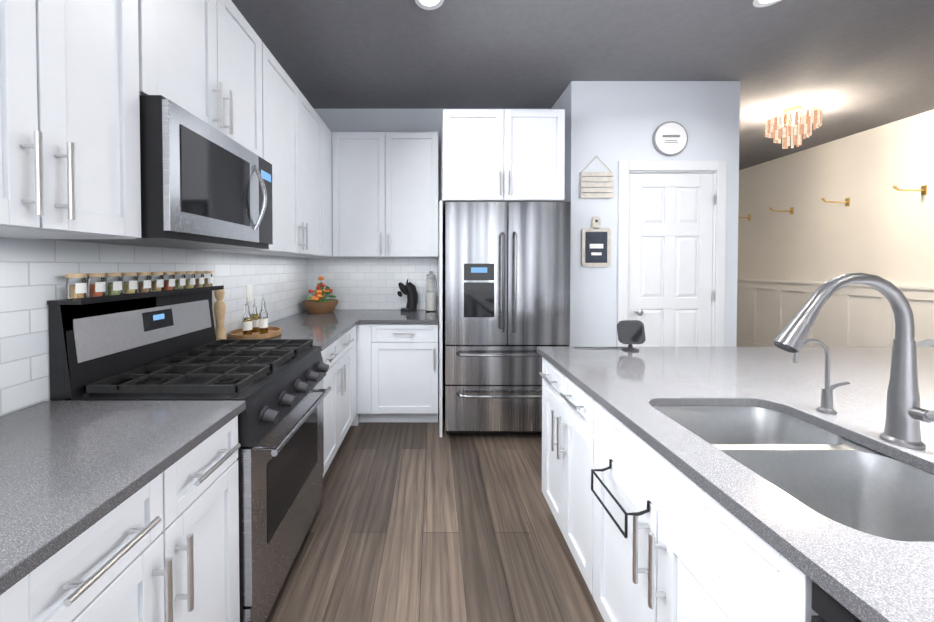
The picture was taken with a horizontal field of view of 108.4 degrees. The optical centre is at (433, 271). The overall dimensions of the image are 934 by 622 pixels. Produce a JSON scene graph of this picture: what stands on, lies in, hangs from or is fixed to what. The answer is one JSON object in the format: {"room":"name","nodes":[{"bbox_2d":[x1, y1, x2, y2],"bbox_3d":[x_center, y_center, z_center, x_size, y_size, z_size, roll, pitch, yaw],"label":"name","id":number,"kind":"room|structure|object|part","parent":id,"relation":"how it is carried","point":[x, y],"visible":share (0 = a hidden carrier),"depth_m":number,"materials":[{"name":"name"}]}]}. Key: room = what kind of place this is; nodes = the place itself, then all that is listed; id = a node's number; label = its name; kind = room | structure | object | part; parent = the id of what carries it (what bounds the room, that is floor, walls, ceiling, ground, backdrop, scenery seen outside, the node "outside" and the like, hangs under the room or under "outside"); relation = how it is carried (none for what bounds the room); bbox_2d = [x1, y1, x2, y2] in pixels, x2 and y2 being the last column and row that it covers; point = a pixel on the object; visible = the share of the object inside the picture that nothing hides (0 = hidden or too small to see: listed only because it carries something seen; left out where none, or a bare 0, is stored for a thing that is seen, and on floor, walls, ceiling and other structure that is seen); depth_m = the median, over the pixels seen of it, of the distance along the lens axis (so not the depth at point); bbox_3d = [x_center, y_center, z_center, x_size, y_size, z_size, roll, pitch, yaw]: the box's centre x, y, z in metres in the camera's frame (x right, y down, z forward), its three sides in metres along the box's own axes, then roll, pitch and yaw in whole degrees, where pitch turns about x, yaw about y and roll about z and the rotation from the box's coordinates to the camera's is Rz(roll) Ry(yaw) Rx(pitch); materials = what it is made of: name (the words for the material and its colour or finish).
{"room":"kitchen","nodes":[
{"label":"kitchen","id":0,"kind":"room"},
{"bbox_2d":[1,311,303,415],"bbox_3d":[-1.361,-0.132,0.285,0.120,2.980,6.600,0,1,0],"label":"wall","id":1,"kind":"structure","parent":0,"point":[41,401],"depth_m":1.08,"materials":[{"name":"paint"}]},
{"bbox_2d":[0,0,140,238],"bbox_3d":[-1.115,-0.675,0.763,0.355,1.150,0.617,0,1,0],"label":"upper cabinet","id":2,"kind":"object","parent":1,"relation":"attached to","point":[69,126],"visible":1,"depth_m":0.85,"materials":[{"name":"white wood"}]},
{"bbox_2d":[0,237,307,415],"bbox_3d":[-1.294,0.310,1.132,0.011,0.870,4.680,0,1,0],"label":"backsplash","id":3,"kind":"structure","parent":1,"relation":"attached to","point":[33,273],"depth_m":1.19,"materials":[{"name":"tile"}]},
{"bbox_2d":[138,0,262,157],"bbox_3d":[-1.093,-0.922,1.457,0.398,0.678,0.766,0,1,0],"label":"upper cabinet","id":4,"kind":"object","parent":1,"relation":"attached to","point":[201,60],"visible":0.6,"depth_m":1.40,"materials":[{"name":"white wood"}]},
{"bbox_2d":[57,95,272,248],"bbox_3d":[-1.044,-0.345,1.435,0.496,0.460,0.700,0,1,0],"label":"microwave","id":5,"kind":"object","parent":4,"relation":"attached to","point":[204,185],"visible":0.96,"depth_m":1.23,"materials":[{"name":"silver metal"}]},
{"bbox_2d":[197,249,263,249],"bbox_3d":[-1.114,-0.354,1.821,0.355,0.465,0.065,0,1,0],"label":"filler panel","id":6,"kind":"object","parent":1,"relation":"attached to","point":[230,249],"visible":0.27,"depth_m":1.83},
{"bbox_2d":[200,42,331,256],"bbox_3d":[-1.092,-0.702,2.470,0.398,1.150,1.241,0,1,0],"label":"upper cabinet","id":7,"kind":"object","parent":1,"relation":"attached to","point":[296,142],"visible":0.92,"depth_m":2.29,"materials":[{"name":"white wood"}]},
{"bbox_2d":[301,135,337,257],"bbox_3d":[-1.124,-0.715,3.281,0.333,1.150,0.333,0,1,0],"label":"upper cabinet","id":8,"kind":"object","parent":1,"relation":"attached to","point":[332,238],"visible":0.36,"depth_m":3.28,"materials":[{"name":"white wood"}]},
{"bbox_2d":[314,109,450,397],"bbox_3d":[0.014,-0.183,3.523,2.625,2.980,0.120,0,1,0],"label":"wall","id":9,"kind":"structure","parent":0,"point":[382,120],"depth_m":3.44,"materials":[{"name":"paint"}]},
{"bbox_2d":[308,258,437,309],"bbox_3d":[-0.623,0.114,3.463,1.339,0.553,0.011,0,1,0],"label":"backsplash","id":10,"kind":"structure","parent":9,"relation":"attached to","point":[362,283],"depth_m":3.46,"materials":[{"name":"tile"}]},
{"bbox_2d":[332,132,437,257],"bbox_3d":[-0.444,-0.714,3.248,0.981,1.150,0.398,0,1,0],"label":"upper cabinet","id":11,"kind":"object","parent":9,"relation":"attached to","point":[384,194],"visible":1,"depth_m":3.10,"materials":[{"name":"white wood"}]},
{"bbox_2d":[441,109,564,215],"bbox_3d":[0.556,-0.928,3.021,0.962,0.715,0.845,0,1,0],"label":"upper cabinet","id":12,"kind":"object","parent":9,"relation":"attached to","point":[502,155],"visible":0.98,"depth_m":2.65,"materials":[{"name":"white wood"}]},
{"bbox_2d":[265,398,603,621],"bbox_3d":[1.923,1.366,1.706,6.685,0.060,9.400,0,1,0],"label":"floor","id":13,"kind":"structure","parent":0,"point":[418,522],"depth_m":1.68,"materials":[{"name":"brown wood"}]},
{"bbox_2d":[0,547,63,621],"bbox_3d":[-0.971,0.918,0.198,0.642,0.884,0.741,0,1,0],"label":"base cabinet","id":14,"kind":"object","parent":13,"relation":"on","point":[39,596],"depth_m":0.56,"materials":[{"name":"white wood"}]},
{"bbox_2d":[64,415,240,621],"bbox_3d":[-0.971,0.908,0.787,0.642,0.884,0.680,0,1,0],"label":"base cabinet","id":15,"kind":"object","parent":13,"relation":"on","point":[163,546],"depth_m":0.83,"materials":[{"name":"white wood"}]},
{"bbox_2d":[0,401,245,594],"bbox_3d":[-0.959,0.460,0.082,0.667,0.030,2.077,0,1,0],"label":"countertop","id":16,"kind":"structure","parent":15,"relation":"on","point":[70,471],"depth_m":0.78,"materials":[{"name":"stone"}]},
{"bbox_2d":[47,285,331,621],"bbox_3d":[-0.920,0.710,1.508,0.735,1.257,0.760,0,1,0],"label":"gas range","id":17,"kind":"object","parent":13,"relation":"on","point":[165,345],"visible":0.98,"depth_m":1.32,"materials":[{"name":"black metal"}]},
{"bbox_2d":[66,273,86,299],"bbox_3d":[-1.236,0.050,1.163,0.050,0.088,0.050,0,1,0],"label":"spice jar","id":18,"kind":"object","parent":17,"relation":"on","point":[76,285],"visible":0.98,"depth_m":1.15,"materials":[{"name":"clear glass"}]},
{"bbox_2d":[87,273,105,296],"bbox_3d":[-1.236,0.049,1.230,0.050,0.088,0.050,0,1,0],"label":"spice jar","id":19,"kind":"object","parent":17,"relation":"on","point":[95,284],"visible":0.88,"depth_m":1.21,"materials":[{"name":"clear glass"}]},
{"bbox_2d":[105,273,121,295],"bbox_3d":[-1.236,0.048,1.297,0.050,0.088,0.050,0,1,0],"label":"spice jar","id":20,"kind":"object","parent":17,"relation":"on","point":[113,283],"visible":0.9,"depth_m":1.28,"materials":[{"name":"clear glass"}]},
{"bbox_2d":[122,272,136,293],"bbox_3d":[-1.236,0.047,1.364,0.050,0.088,0.050,0,1,0],"label":"spice jar","id":21,"kind":"object","parent":17,"relation":"on","point":[129,282],"visible":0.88,"depth_m":1.35,"materials":[{"name":"clear glass"}]},
{"bbox_2d":[137,272,150,292],"bbox_3d":[-1.236,0.046,1.431,0.050,0.088,0.050,0,1,0],"label":"spice jar","id":22,"kind":"object","parent":17,"relation":"on","point":[143,281],"visible":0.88,"depth_m":1.41,"materials":[{"name":"clear glass"}]},
{"bbox_2d":[150,272,163,291],"bbox_3d":[-1.236,0.045,1.498,0.050,0.088,0.050,0,1,0],"label":"spice jar","id":23,"kind":"object","parent":17,"relation":"on","point":[157,281],"visible":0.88,"depth_m":1.48,"materials":[{"name":"clear glass"}]},
{"bbox_2d":[163,272,174,290],"bbox_3d":[-1.236,0.044,1.566,0.050,0.088,0.050,0,1,0],"label":"spice jar","id":24,"kind":"object","parent":17,"relation":"on","point":[169,280],"visible":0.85,"depth_m":1.55,"materials":[{"name":"clear glass"}]},
{"bbox_2d":[174,271,185,289],"bbox_3d":[-1.236,0.043,1.633,0.050,0.088,0.050,0,1,0],"label":"spice jar","id":25,"kind":"object","parent":17,"relation":"on","point":[180,280],"visible":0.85,"depth_m":1.62,"materials":[{"name":"clear glass"}]},
{"bbox_2d":[185,271,194,288],"bbox_3d":[-1.236,0.042,1.700,0.050,0.088,0.050,0,1,0],"label":"spice jar","id":26,"kind":"object","parent":17,"relation":"on","point":[190,278],"visible":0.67,"depth_m":1.68,"materials":[{"name":"clear glass"}]},
{"bbox_2d":[194,271,203,287],"bbox_3d":[-1.235,0.041,1.767,0.050,0.088,0.050,0,1,0],"label":"spice jar","id":27,"kind":"object","parent":17,"relation":"on","point":[199,278],"visible":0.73,"depth_m":1.75,"materials":[{"name":"clear glass"}]},
{"bbox_2d":[204,271,212,286],"bbox_3d":[-1.235,0.040,1.835,0.050,0.088,0.050,0,1,0],"label":"spice jar","id":28,"kind":"object","parent":17,"relation":"on","point":[208,279],"visible":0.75,"depth_m":1.82,"materials":[{"name":"clear glass"}]},
{"bbox_2d":[321,326,356,476],"bbox_3d":[-0.949,0.883,2.367,0.685,0.884,0.944,0,1,0],"label":"base cabinet","id":29,"kind":"object","parent":13,"relation":"on","point":[339,356],"visible":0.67,"depth_m":2.30,"materials":[{"name":"white wood"}]},
{"bbox_2d":[227,310,438,350],"bbox_3d":[-0.624,0.419,2.676,1.334,0.030,1.579,0,1,0],"label":"countertop","id":30,"kind":"structure","parent":29,"relation":"on","point":[323,331],"depth_m":2.77,"materials":[{"name":"stone"}]},
{"bbox_2d":[214,289,226,339],"bbox_3d":[-1.244,0.252,1.956,0.068,0.325,0.068,0,1,0],"label":"pepper mill","id":31,"kind":"object","parent":30,"relation":"on","point":[219,312],"visible":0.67,"depth_m":1.94,"materials":[{"name":"brown wood"}]},
{"bbox_2d":[228,326,280,338],"bbox_3d":[-1.139,0.394,2.153,0.300,0.035,0.300,0,1,0],"label":"serving tray","id":32,"kind":"object","parent":30,"relation":"on","point":[271,333],"visible":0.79,"depth_m":2.08,"materials":[{"name":"brown wood"}]},
{"bbox_2d":[242,297,251,334],"bbox_3d":[-1.159,0.280,2.091,0.056,0.240,0.056,0,1,0],"label":"oil bottle","id":33,"kind":"object","parent":32,"relation":"on","point":[247,323],"visible":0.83,"depth_m":2.08,"materials":[{"name":"clear glass"}]},
{"bbox_2d":[251,299,258,332],"bbox_3d":[-1.179,0.287,2.216,0.052,0.220,0.052,0,1,0],"label":"oil bottle","id":34,"kind":"object","parent":32,"relation":"on","point":[255,321],"visible":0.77,"depth_m":2.20,"materials":[{"name":"clear glass"}]},
{"bbox_2d":[259,293,267,333],"bbox_3d":[-1.089,0.269,2.151,0.054,0.260,0.054,0,1,0],"label":"oil bottle","id":35,"kind":"object","parent":32,"relation":"on","point":[263,321],"visible":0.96,"depth_m":2.13,"materials":[{"name":"clear glass"}]},
{"bbox_2d":[302,276,338,313],"bbox_3d":[-1.098,0.218,3.270,0.344,0.351,0.344,0,1,0],"label":"flower basket","id":36,"kind":"object","parent":30,"relation":"on","point":[317,303],"visible":1,"depth_m":3.19,"materials":[{"name":"wood"}]},
{"bbox_2d":[397,279,417,311],"bbox_3d":[-0.256,0.232,3.330,0.205,0.322,0.112,0,1,0],"label":"statue","id":37,"kind":"object","parent":30,"relation":"on","point":[409,290],"visible":1,"depth_m":3.30,"materials":[{"name":"black ceramic"}]},
{"bbox_2d":[425,271,436,311],"bbox_3d":[-0.023,0.192,3.349,0.112,0.402,0.112,0,1,0],"label":"bottle","id":38,"kind":"object","parent":30,"relation":"on","point":[430,293],"visible":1,"depth_m":3.31,"materials":[{"name":"white"}]},
{"bbox_2d":[351,325,358,425],"bbox_3d":[-0.970,0.871,3.168,0.641,0.884,0.610,0,1,0],"label":"base cabinet","id":39,"kind":"object","parent":13,"relation":"on","point":[355,422],"visible":0.07,"depth_m":2.87,"materials":[{"name":"white wood"}]},
{"bbox_2d":[357,323,437,421],"bbox_3d":[-0.303,0.871,3.135,0.689,0.884,0.675,0,1,0],"label":"base cabinet","id":40,"kind":"object","parent":13,"relation":"on","point":[397,372],"visible":0.96,"depth_m":2.85,"materials":[{"name":"white wood"}]},
{"bbox_2d":[438,201,570,436],"bbox_3d":[0.554,0.374,2.993,1.009,1.883,0.941,0,1,0],"label":"refrigerator","id":41,"kind":"object","parent":13,"relation":"on","point":[506,289],"depth_m":2.59,"materials":[{"name":"silver metal"}]},
{"bbox_3d":[0.061,0.373,3.063,0.023,1.883,0.802,0,1,0],"label":"fridge side panel","id":42,"kind":"part","parent":41,"relation":"part of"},
{"bbox_2d":[539,353,872,621],"bbox_3d":[1.713,0.914,0.464,2.364,0.884,2.790,0,1,0],"label":"kitchen island","id":43,"kind":"object","parent":13,"relation":"on","point":[648,541],"depth_m":0.93,"materials":[{"name":"white wood"}]},
{"bbox_3d":[0.575,0.686,1.031,0.087,0.106,0.208,0,1,0],"label":"towel bar rail","id":44,"kind":"part","parent":43,"relation":"part of","materials":[{"name":"black metal"}]},
{"bbox_2d":[537,347,933,621],"bbox_3d":[1.885,0.455,0.456,2.620,0.030,2.830,0,1,0],"label":"island countertop","id":45,"kind":"structure","parent":43,"relation":"on","point":[886,577],"depth_m":0.85,"materials":[{"name":"grey stone"}]},
{"bbox_2d":[574,320,645,351],"bbox_3d":[0.942,0.336,1.792,0.341,0.162,0.115,0,1,0],"label":"smart display","id":46,"kind":"object","parent":45,"relation":"on","point":[630,332],"visible":0.98,"depth_m":1.76,"materials":[{"name":"black plastic"}]},
{"bbox_2d":[649,401,933,532],"bbox_3d":[0.920,0.590,0.856,0.500,0.278,0.637,0,1,0],"label":"sink","id":47,"kind":"object","parent":45,"relation":"in","point":[862,486],"depth_m":0.87,"materials":[{"name":"silver metal"}]},
{"bbox_2d":[789,349,852,412],"bbox_3d":[1.171,0.317,1.021,0.138,0.226,0.053,0,1,0],"label":"faucet","id":48,"kind":"object","parent":45,"relation":"on","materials":[{"name":"metal"}]},
{"bbox_2d":[765,273,933,448],"bbox_3d":[1.050,0.218,0.798,0.367,0.431,0.167,0,1,0],"label":"faucet","id":49,"kind":"object","parent":45,"relation":"on","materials":[{"name":"metal"}]},
{"bbox_2d":[811,581,861,621],"bbox_3d":[0.889,0.868,0.242,0.600,0.782,0.596,0,1,0],"label":"dishwasher","id":50,"kind":"object","parent":43,"relation":"in","point":[824,608],"depth_m":0.51,"materials":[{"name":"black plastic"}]},
{"bbox_2d":[916,339,933,346],"bbox_3d":[3.301,0.872,2.451,0.775,0.906,0.828,0,1,-10],"label":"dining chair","id":51,"kind":"object","parent":13,"relation":"on","point":[927,343],"depth_m":2.09,"materials":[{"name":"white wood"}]},
{"bbox_2d":[551,89,565,201],"bbox_3d":[1.267,-0.179,3.267,0.120,2.980,0.390,0,1,0],"label":"wall","id":52,"kind":"structure","parent":0,"point":[560,103],"depth_m":3.09,"materials":[{"name":"paint"}]},
{"bbox_2d":[231,0,933,169],"bbox_3d":[1.923,-1.674,1.658,6.685,0.060,9.400,0,1,0],"label":"ceiling","id":53,"kind":"structure","parent":0,"point":[849,67],"depth_m":2.54,"materials":[{"name":"grey paint"}]},
{"bbox_2d":[415,0,443,9],"bbox_3d":[-0.024,-1.646,2.020,0.180,0.006,0.180,0,1,0],"label":"recessed light","id":54,"kind":"object","parent":53,"relation":"in","point":[429,4],"visible":1,"depth_m":2.06,"materials":[{"name":"white"}]},
{"bbox_2d":[753,0,780,6],"bbox_3d":[2.026,-1.646,1.998,0.180,0.006,0.180,0,1,0],"label":"recessed light","id":55,"kind":"object","parent":53,"relation":"in","point":[760,3],"visible":1,"depth_m":2.06,"materials":[{"name":"white"}]},
{"bbox_2d":[765,105,821,148],"bbox_3d":[3.677,-1.477,3.440,0.403,0.389,0.392,0,1,0],"label":"chandelier","id":56,"kind":"object","parent":53,"relation":"hanging from","point":[776,131],"visible":1,"depth_m":3.38,"materials":[{"name":"pink glass"}]},
{"bbox_2d":[566,81,729,346],"bbox_3d":[1.867,-0.175,2.992,1.320,2.980,0.160,0,1,0],"label":"wall","id":57,"kind":"structure","parent":0,"point":[667,277],"depth_m":2.95,"materials":[{"name":"paint"}]},
{"bbox_2d":[581,216,610,266],"bbox_3d":[1.425,-0.264,2.939,0.250,0.440,0.018,0,1,0],"label":"sign","id":58,"kind":"object","parent":57,"relation":"hanging from","point":[595,245],"visible":1,"depth_m":2.93,"materials":[{"name":"black wood"}]},
{"bbox_2d":[580,156,612,198],"bbox_3d":[1.425,-0.826,2.930,0.280,0.374,0.022,0,1,0],"label":"sign","id":59,"kind":"object","parent":57,"relation":"hanging from","point":[606,192],"visible":0.98,"depth_m":2.92,"materials":[{"name":"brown wood"}]},
{"bbox_2d":[652,121,687,155],"bbox_3d":[2.063,-1.159,2.923,0.296,0.296,0.024,0,1,0],"label":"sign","id":60,"kind":"object","parent":57,"relation":"attached to","point":[669,138],"visible":0.98,"depth_m":2.91,"materials":[{"name":"white"}]},
{"bbox_3d":[2.100,0.220,2.951,0.757,2.172,0.127,0,1,0],"label":"door","id":61,"kind":"part","parent":57,"relation":"part of","materials":[{"name":"white paint"}]},
{"bbox_3d":[2.087,0.172,3.008,0.937,2.285,0.138,0,1,0],"label":"casing trim","id":62,"kind":"part","parent":57,"relation":"part of","materials":[{"name":"white wood"}]},
{"bbox_2d":[726,81,739,346],"bbox_3d":[2.603,-0.201,4.657,0.150,2.980,3.448,0,1,0],"label":"wall","id":63,"kind":"structure","parent":0,"point":[731,326],"depth_m":2.94,"materials":[{"name":"paint"}]},
{"bbox_2d":[736,109,933,346],"bbox_3d":[5.043,-0.154,1.679,0.445,2.980,9.400,0,1,0],"label":"wall","id":64,"kind":"structure","parent":0,"point":[811,220],"depth_m":4.21,"materials":[{"name":"paint"}]},
{"bbox_3d":[4.985,-0.870,4.494,0.325,0.103,1.990,0,1,0],"label":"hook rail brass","id":65,"kind":"part","parent":64,"relation":"part of","materials":[{"name":"gold metal"}]}
]}

